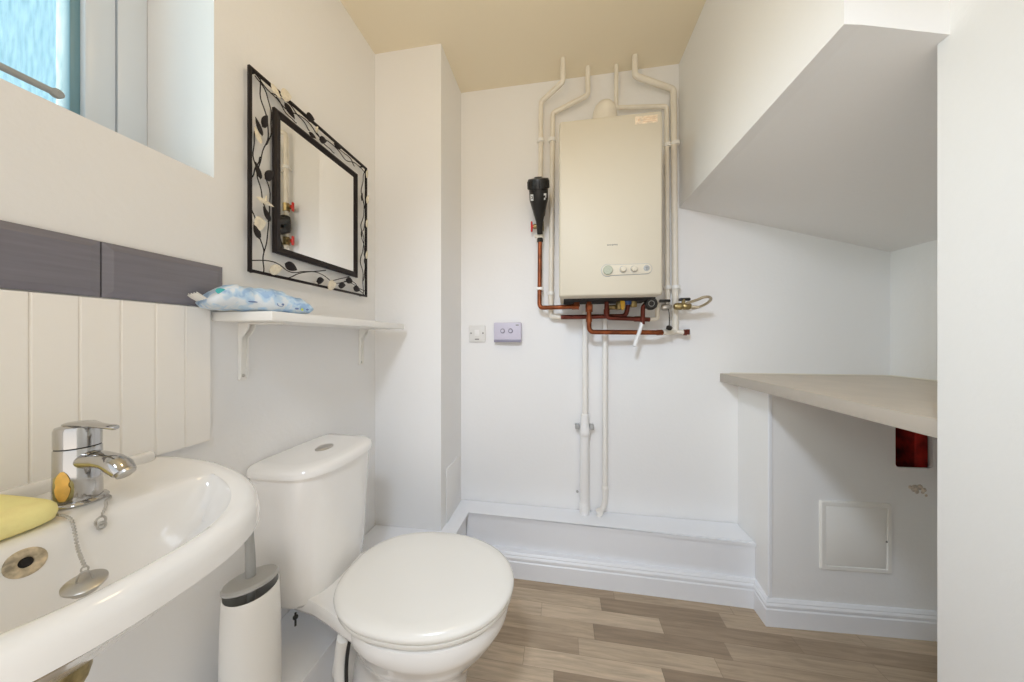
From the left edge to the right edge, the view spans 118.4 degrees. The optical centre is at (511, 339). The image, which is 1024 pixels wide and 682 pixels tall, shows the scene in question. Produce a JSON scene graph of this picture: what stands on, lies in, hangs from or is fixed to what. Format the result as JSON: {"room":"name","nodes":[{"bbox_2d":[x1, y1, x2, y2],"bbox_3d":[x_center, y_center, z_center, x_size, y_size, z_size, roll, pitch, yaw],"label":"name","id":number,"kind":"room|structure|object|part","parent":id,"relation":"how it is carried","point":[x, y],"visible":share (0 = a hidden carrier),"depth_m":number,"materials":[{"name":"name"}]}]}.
{"room":"bathroom","nodes":[
{"label":"bathroom","id":0,"kind":"room"},
{"bbox_2d":[0,0,374,681],"bbox_3d":[-0.965,-0.095,0.172,0.300,2.390,3.233,0,0,9],"label":"wall","id":1,"kind":"structure","parent":0,"point":[182,194],"depth_m":0.76,"materials":[{"name":"white paint"}]},
{"bbox_2d":[0,0,146,145],"bbox_3d":[-1.014,-0.800,0.246,0.119,0.860,1.065,0,0,9],"label":"window","id":2,"kind":"structure","parent":1,"relation":"in","point":[101,45],"depth_m":0.69,"materials":[{"name":"white plastic"}]},
{"bbox_3d":[-0.934,-0.489,0.491,0.039,0.017,0.253,0,0,9],"label":"handle","id":3,"kind":"part","parent":2,"relation":"part of","materials":[{"name":"grey plastic"}]},
{"bbox_3d":[-1.032,-0.800,0.249,0.064,0.748,0.953,0,0,9],"label":"sash","id":4,"kind":"part","parent":2,"relation":"part of","materials":[{"name":"white plastic"}]},
{"bbox_3d":[-1.038,-0.800,0.250,0.070,0.860,1.065,0,0,9],"label":"frame","id":5,"kind":"part","parent":2,"relation":"part of","materials":[{"name":"white plastic"}]},
{"bbox_2d":[0,289,209,490],"bbox_3d":[-0.790,0.082,0.280,0.011,0.312,0.900,0,0,9],"label":"panelling","id":6,"kind":"object","parent":1,"relation":"attached to","point":[143,368],"visible":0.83,"depth_m":0.55,"materials":[{"name":"white wood"}]},
{"bbox_2d":[0,220,221,305],"bbox_3d":[-0.762,-0.128,0.454,0.010,0.101,0.604,0,0,9],"label":"tile border","id":7,"kind":"structure","parent":1,"relation":"attached to","point":[31,258],"depth_m":0.54,"materials":[{"name":"grey tile"}]},
{"bbox_2d":[0,451,259,681],"bbox_3d":[-0.576,0.353,0.368,0.405,0.258,0.500,0,0,9],"label":"basin","id":8,"kind":"object","parent":1,"relation":"attached to","point":[172,521],"visible":0.95,"depth_m":0.39,"materials":[{"name":"white ceramic"}]},
{"bbox_2d":[0,494,58,540],"bbox_3d":[-0.687,0.229,0.352,0.144,0.029,0.157,0,0,9],"label":"sponge","id":9,"kind":"object","parent":8,"relation":"on","point":[18,514],"visible":1,"depth_m":0.39,"materials":[{"name":"yellow"}]},
{"bbox_2d":[51,420,136,510],"bbox_3d":[-0.629,0.184,0.458,0.115,0.122,0.058,0,0,9],"label":"mixer tap","id":10,"kind":"object","parent":8,"relation":"on","point":[79,461],"visible":0.96,"depth_m":0.45,"materials":[{"name":"silver metal"}]},
{"bbox_2d":[56,493,111,598],"bbox_3d":[-0.576,0.275,0.415,0.163,0.074,0.055,0,0,30],"label":"plug","id":11,"kind":"object","parent":10,"relation":"hanging from","point":[86,582],"visible":0.93,"depth_m":0.38,"materials":[{"name":"silver metal"}]},
{"bbox_3d":[-0.590,0.259,0.406,0.149,0.042,0.010,0,0,23],"label":"plug chain","id":12,"kind":"part","parent":11,"relation":"part of","materials":[{"name":"silver metal"}]},
{"bbox_3d":[-0.601,0.252,0.451,0.080,0.028,0.011,0,0,44],"label":"chain","id":13,"kind":"part","parent":11,"relation":"part of","materials":[{"name":"silver metal"}]},
{"bbox_3d":[-0.616,0.186,0.459,0.084,0.038,0.032,0,0,4],"label":"spout","id":14,"kind":"part","parent":10,"relation":"part of","materials":[{"name":"silver metal"}]},
{"bbox_2d":[247,64,368,296],"bbox_3d":[-0.656,-0.455,1.049,0.032,0.562,0.500,0,0,9],"label":"wall mirror","id":15,"kind":"object","parent":1,"relation":"attached to","point":[314,205],"visible":1,"depth_m":0.98,"materials":[{"name":"black metal"}]},
{"bbox_3d":[-0.655,-0.459,1.055,0.011,0.418,0.364,0,0,9],"label":"frame","id":16,"kind":"part","parent":15,"relation":"part of","materials":[{"name":"black metal"}]},
{"bbox_2d":[281,120,353,270],"bbox_3d":[-0.662,-0.459,1.056,0.013,0.385,0.331,0,0,9],"label":"mirror glass","id":17,"kind":"object","parent":15,"relation":"attached to","point":[317,188],"depth_m":1.02,"materials":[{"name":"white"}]},
{"bbox_2d":[212,311,403,380],"bbox_3d":[-0.591,0.021,1.018,0.170,0.173,0.604,0,0,9],"label":"wall shelf","id":18,"kind":"object","parent":1,"relation":"attached to","point":[247,321],"visible":1,"depth_m":0.80,"materials":[{"name":"white wood"}]},
{"bbox_2d":[187,284,313,313],"bbox_3d":[-0.636,-0.099,0.759,0.108,0.064,0.226,0,0,30],"label":"packet","id":19,"kind":"object","parent":18,"relation":"on","point":[235,297],"visible":0.91,"depth_m":0.71,"materials":[{"name":"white plastic"}]},
{"bbox_2d":[215,288,224,293],"bbox_3d":[-0.639,-0.106,0.671,0.006,0.014,0.019,0,0,30],"label":"print","id":20,"kind":"object","parent":19,"relation":"attached to","point":[219,290],"depth_m":0.67,"materials":[{"name":"teal"}]},
{"bbox_2d":[375,44,460,530],"bbox_3d":[-0.446,-0.095,1.498,0.324,2.390,0.290,0,0,9],"label":"wall column","id":21,"kind":"structure","parent":0,"point":[418,93],"depth_m":1.36,"materials":[{"name":"white paint"}]},
{"bbox_2d":[446,456,458,522],"bbox_3d":[-0.284,0.712,1.464,0.006,0.247,0.165,0,0,9],"label":"board","id":22,"kind":"object","parent":21,"relation":"attached to","point":[452,472],"visible":1,"depth_m":1.45,"materials":[{"name":"white paint"}]},
{"bbox_2d":[340,0,705,92],"bbox_3d":[0.264,-1.340,0.540,2.750,0.100,2.350,0,0,9],"label":"ceiling","id":23,"kind":"structure","parent":0,"point":[486,44],"depth_m":1.29,"materials":[{"name":"beige paint"}]},
{"bbox_2d":[461,64,889,523],"bbox_3d":[0.524,-0.095,1.529,2.410,2.390,0.120,0,0,9],"label":"wall","id":24,"kind":"structure","parent":0,"point":[783,301],"depth_m":1.46,"materials":[{"name":"white paint"}]},
{"bbox_2d":[469,326,484,341],"bbox_3d":[-0.180,-0.029,1.575,0.087,0.085,0.012,0,0,9],"label":"fused spur","id":25,"kind":"object","parent":24,"relation":"attached to","point":[476,333],"visible":1,"depth_m":1.57,"materials":[{"name":"white plastic"}]},
{"bbox_2d":[494,322,521,341],"bbox_3d":[-0.021,-0.035,1.536,0.139,0.099,0.040,0,0,9],"label":"controller","id":26,"kind":"object","parent":24,"relation":"attached to","point":[511,331],"visible":1,"depth_m":1.52,"materials":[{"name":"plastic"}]},
{"bbox_3d":[-0.021,0.007,1.536,0.137,0.014,0.034,0,0,9],"label":"trim","id":27,"kind":"part","parent":26,"relation":"part of","materials":[{"name":"grey plastic"}]},
{"bbox_2d":[537,57,565,176],"bbox_3d":[0.180,-1.029,1.452,0.048,0.522,0.169,0,0,-38],"label":"pipe","id":28,"kind":"object","parent":24,"relation":"attached to","point":[540,141],"visible":0.98,"depth_m":1.48,"materials":[{"name":"white plastic"}]},
{"bbox_2d":[547,65,589,319],"bbox_3d":[0.270,-0.693,1.466,0.205,1.194,0.053,0,0,21],"label":"pipe","id":29,"kind":"object","parent":24,"relation":"attached to","point":[552,139],"visible":1,"depth_m":1.48,"materials":[{"name":"white plastic"}]},
{"bbox_2d":[575,311,593,515],"bbox_3d":[0.349,0.350,1.467,0.088,0.970,0.058,0,0,9],"label":"pipe","id":30,"kind":"object","parent":24,"relation":"attached to","point":[585,427],"visible":0.98,"depth_m":1.45,"materials":[{"name":"white plastic"}]},
{"bbox_2d":[559,99,661,304],"bbox_3d":[0.407,-0.623,1.335,0.396,0.903,0.300,0,0,9],"label":"boiler","id":31,"kind":"object","parent":24,"relation":"attached to","point":[610,164],"visible":1,"depth_m":1.21,"materials":[{"name":"beige metal"}]},
{"bbox_2d":[536,242,579,309],"bbox_3d":[0.218,-0.307,1.463,0.218,0.337,0.075,0,0,21],"label":"copper pipe","id":32,"kind":"object","parent":31,"relation":"attached to","point":[539,288],"visible":0.98,"depth_m":1.46,"materials":[{"name":"brown metal"}]},
{"bbox_2d":[527,176,549,241],"bbox_3d":[0.126,-0.621,1.413,0.099,0.301,0.203,0,0,9],"label":"filter","id":33,"kind":"object","parent":32,"relation":"attached to","point":[538,186],"visible":1,"depth_m":1.36,"materials":[{"name":"black plastic"}]},
{"bbox_2d":[561,305,629,318],"bbox_3d":[0.391,-0.135,1.438,0.318,0.076,0.025,0,0,15],"label":"copper pipe","id":34,"kind":"object","parent":31,"relation":"attached to","point":[627,307],"visible":0.73,"depth_m":1.43,"materials":[{"name":"brown metal"}]},
{"bbox_2d":[563,297,653,304],"bbox_3d":[0.416,-0.174,1.368,0.363,0.007,0.213,0,0,9],"label":"tray","id":35,"kind":"object","parent":31,"relation":"on","point":[612,300],"depth_m":1.34,"materials":[{"name":"black"}]},
{"bbox_2d":[609,301,624,309],"bbox_3d":[0.470,-0.159,1.378,0.069,0.062,0.054,0,0,9],"label":"gas valve","id":36,"kind":"object","parent":31,"relation":"attached to","point":[620,305],"visible":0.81,"depth_m":1.37,"materials":[{"name":"gold metal"}]},
{"bbox_3d":[0.490,-0.159,1.356,0.022,0.062,0.017,0,0,9],"label":"valve handle","id":37,"kind":"part","parent":36,"relation":"part of","materials":[{"name":"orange plastic"}]},
{"bbox_3d":[0.433,-0.274,1.186,0.023,0.023,0.013,0,0,9],"label":"control knob","id":38,"kind":"part","parent":31,"relation":"part of","materials":[{"name":"beige plastic"}]},
{"bbox_2d":[585,302,663,334],"bbox_3d":[0.504,-0.095,1.370,0.342,0.152,0.045,0,0,4],"label":"copper pipe","id":39,"kind":"object","parent":31,"relation":"attached to","point":[589,306],"visible":1,"depth_m":1.37,"materials":[{"name":"brown metal"}]},
{"bbox_3d":[0.447,-0.273,1.191,0.186,0.046,0.002,0,0,9],"label":"control panel","id":40,"kind":"part","parent":31,"relation":"part of","materials":[{"name":"beige plastic"}]},
{"bbox_2d":[630,301,636,307],"bbox_3d":[0.546,-0.165,1.371,0.028,0.040,0.028,0,0,32],"label":"brass union","id":41,"kind":"object","parent":31,"relation":"attached to","point":[634,303],"visible":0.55,"depth_m":1.36,"materials":[{"name":"gold metal"}]},
{"bbox_3d":[0.473,-0.274,1.179,0.023,0.023,0.013,0,0,9],"label":"control knob","id":42,"kind":"part","parent":31,"relation":"part of","materials":[{"name":"beige plastic"}]},
{"bbox_2d":[632,297,657,346],"bbox_3d":[0.591,-0.079,1.361,0.106,0.223,0.044,0,0,9],"label":"pipe","id":43,"kind":"object","parent":31,"relation":"attached to","point":[650,304],"visible":0.91,"depth_m":1.35,"materials":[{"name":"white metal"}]},
{"bbox_2d":[614,63,670,302],"bbox_3d":[0.609,-0.726,1.430,0.255,1.128,0.044,0,0,8],"label":"pipe","id":44,"kind":"object","parent":24,"relation":"attached to","point":[667,144],"visible":0.94,"depth_m":1.40,"materials":[{"name":"white plastic"}]},
{"bbox_2d":[659,295,711,329],"bbox_3d":[0.763,-0.111,1.344,0.201,0.143,0.107,0,0,34],"label":"loop","id":45,"kind":"object","parent":44,"relation":"attached to","point":[667,306],"visible":1,"depth_m":1.33,"materials":[{"name":"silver metal"}]},
{"bbox_2d":[604,301,659,321],"bbox_3d":[0.543,-0.126,1.382,0.251,0.092,0.031,0,0,2],"label":"copper pipe","id":46,"kind":"object","parent":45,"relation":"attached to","point":[606,304],"visible":0.98,"depth_m":1.37,"materials":[{"name":"brown metal"}]},
{"bbox_3d":[0.679,-0.172,1.357,0.046,0.013,0.018,0,0,9],"label":"valve lever","id":47,"kind":"part","parent":45,"relation":"part of","materials":[{"name":"black plastic"}]},
{"bbox_3d":[0.760,-0.176,1.343,0.046,0.013,0.018,0,0,9],"label":"valve lever","id":48,"kind":"part","parent":45,"relation":"part of","materials":[{"name":"black plastic"}]},
{"bbox_2d":[632,53,689,335],"bbox_3d":[0.675,-0.654,1.391,0.256,1.272,0.067,0,0,-6],"label":"pipe","id":49,"kind":"object","parent":24,"relation":"attached to","point":[675,142],"visible":1,"depth_m":1.39,"materials":[{"name":"white plastic"}]},
{"bbox_2d":[467,578,936,681],"bbox_3d":[0.264,1.140,0.540,2.750,0.080,2.350,0,0,9],"label":"floor","id":50,"kind":"structure","parent":0,"point":[550,632],"depth_m":1.09,"materials":[{"name":"laminate"}]},
{"bbox_2d":[246,434,513,681],"bbox_3d":[-0.342,0.716,0.880,0.701,0.768,0.374,0,0,9],"label":"toilet","id":51,"kind":"object","parent":50,"relation":"on","point":[419,606],"visible":0.98,"depth_m":0.81,"materials":[{"name":"white ceramic"}]},
{"bbox_3d":[-0.582,0.351,0.941,0.209,0.029,0.316,0,0,9],"label":"cistern lid","id":52,"kind":"part","parent":51,"relation":"part of","materials":[{"name":"white ceramic"}]},
{"bbox_2d":[294,552,363,641],"bbox_3d":[-0.412,0.723,0.892,0.496,0.050,0.341,0,0,9],"label":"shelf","id":53,"kind":"object","parent":51,"relation":"attached to","point":[319,604],"depth_m":0.81,"materials":[{"name":"white ceramic"}]},
{"bbox_2d":[332,644,356,681],"bbox_3d":[-0.448,0.937,0.897,0.098,0.109,0.104,0,0,9],"label":"pipe","id":54,"kind":"object","parent":51,"relation":"attached to","point":[353,653],"depth_m":0.85,"materials":[{"name":"white plastic"}]},
{"bbox_3d":[-0.236,0.666,0.863,0.486,0.030,0.374,0,0,9],"label":"seat lid","id":55,"kind":"part","parent":51,"relation":"part of","materials":[{"name":"white plastic"}]},
{"bbox_3d":[-0.235,0.689,0.863,0.476,0.015,0.366,0,0,9],"label":"seat","id":56,"kind":"part","parent":51,"relation":"part of","materials":[{"name":"white plastic"}]},
{"bbox_2d":[307,520,465,681],"bbox_3d":[-0.545,0.977,0.657,0.375,0.247,1.725,0,0,9],"label":"boxing","id":57,"kind":"structure","parent":50,"relation":"on","point":[323,673],"depth_m":0.84,"materials":[{"name":"white paint"}]},
{"bbox_2d":[281,500,756,681],"bbox_3d":[0.080,0.844,0.612,1.624,0.018,1.833,0,0,9],"label":"ledge","id":58,"kind":"object","parent":57,"relation":"on","point":[306,645],"visible":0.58,"depth_m":1.33,"materials":[{"name":"white paint"}]},
{"bbox_2d":[218,531,281,681],"bbox_3d":[-0.609,0.625,0.713,0.113,0.420,0.113,0,0,9],"label":"toilet brush","id":59,"kind":"object","parent":58,"relation":"on","point":[250,639],"visible":0.97,"depth_m":0.68,"materials":[{"name":"white plastic"}]},
{"bbox_3d":[-0.612,0.564,0.714,0.104,0.028,0.105,0,0,9],"label":"splash lid","id":60,"kind":"part","parent":59,"relation":"part of","materials":[{"name":"grey plastic"}]},
{"bbox_3d":[-0.616,0.521,0.716,0.031,0.210,0.021,0,0,20],"label":"brush handle","id":61,"kind":"part","parent":59,"relation":"part of","materials":[{"name":"grey plastic"}]},
{"bbox_2d":[596,311,607,516],"bbox_3d":[0.426,0.354,1.446,0.060,0.978,0.030,0,0,-8],"label":"pipe","id":62,"kind":"object","parent":58,"relation":"on","point":[599,511],"visible":0.95,"depth_m":1.44,"materials":[{"name":"white plastic"}]},
{"bbox_2d":[466,515,754,577],"bbox_3d":[0.400,0.977,1.424,1.250,0.247,0.127,0,0,9],"label":"boxing","id":63,"kind":"structure","parent":50,"relation":"on","point":[704,556],"depth_m":1.36,"materials":[{"name":"white paint"}]},
{"bbox_2d":[492,545,936,640],"bbox_3d":[0.644,1.043,1.168,1.860,0.114,0.351,0,0,9],"label":"baseboard","id":64,"kind":"structure","parent":63,"relation":"attached to","point":[540,566],"depth_m":1.27,"materials":[{"name":"white paint"}]},
{"bbox_2d":[679,0,949,251],"bbox_3d":[1.153,-0.823,0.951,0.885,0.934,0.863,0,0,9],"label":"sloped ceiling","id":65,"kind":"structure","parent":0,"point":[818,118],"depth_m":0.89,"materials":[{"name":"white paint"}]},
{"bbox_2d":[738,386,936,610],"bbox_3d":[1.300,0.646,1.243,0.586,0.908,0.220,0,0,9],"label":"wall","id":66,"kind":"structure","parent":0,"point":[793,456],"depth_m":1.17,"materials":[{"name":"white paint"}]},
{"bbox_2d":[720,372,936,437],"bbox_3d":[1.215,0.171,0.943,0.660,0.042,0.819,0,0,9],"label":"countertop","id":67,"kind":"structure","parent":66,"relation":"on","point":[902,402],"depth_m":0.89,"materials":[{"name":"beige laminate"}]},
{"bbox_2d":[819,500,891,573],"bbox_3d":[1.296,0.745,1.151,0.244,0.263,0.008,0,0,6],"label":"access hatch","id":68,"kind":"object","parent":66,"relation":"attached to","point":[854,536],"visible":1,"depth_m":1.15,"materials":[{"name":"white plastic"}]},
{"bbox_3d":[1.296,0.745,1.149,0.205,0.224,0.003,0,0,6],"label":"hatch door","id":69,"kind":"part","parent":68,"relation":"part of","materials":[{"name":"white plastic"}]},
{"bbox_2d":[890,240,936,466],"bbox_3d":[1.585,-0.095,0.851,0.100,2.390,0.983,0,0,9],"label":"wall","id":70,"kind":"structure","parent":0,"point":[913,269],"depth_m":1.21,"materials":[{"name":"white paint"}]},
{"bbox_2d":[937,0,1023,681],"bbox_3d":[0.764,-0.095,-0.067,0.100,2.390,1.311,0,0,9],"label":"wall","id":71,"kind":"structure","parent":0,"point":[980,64],"depth_m":0.53,"materials":[{"name":"white paint"}]}
]}

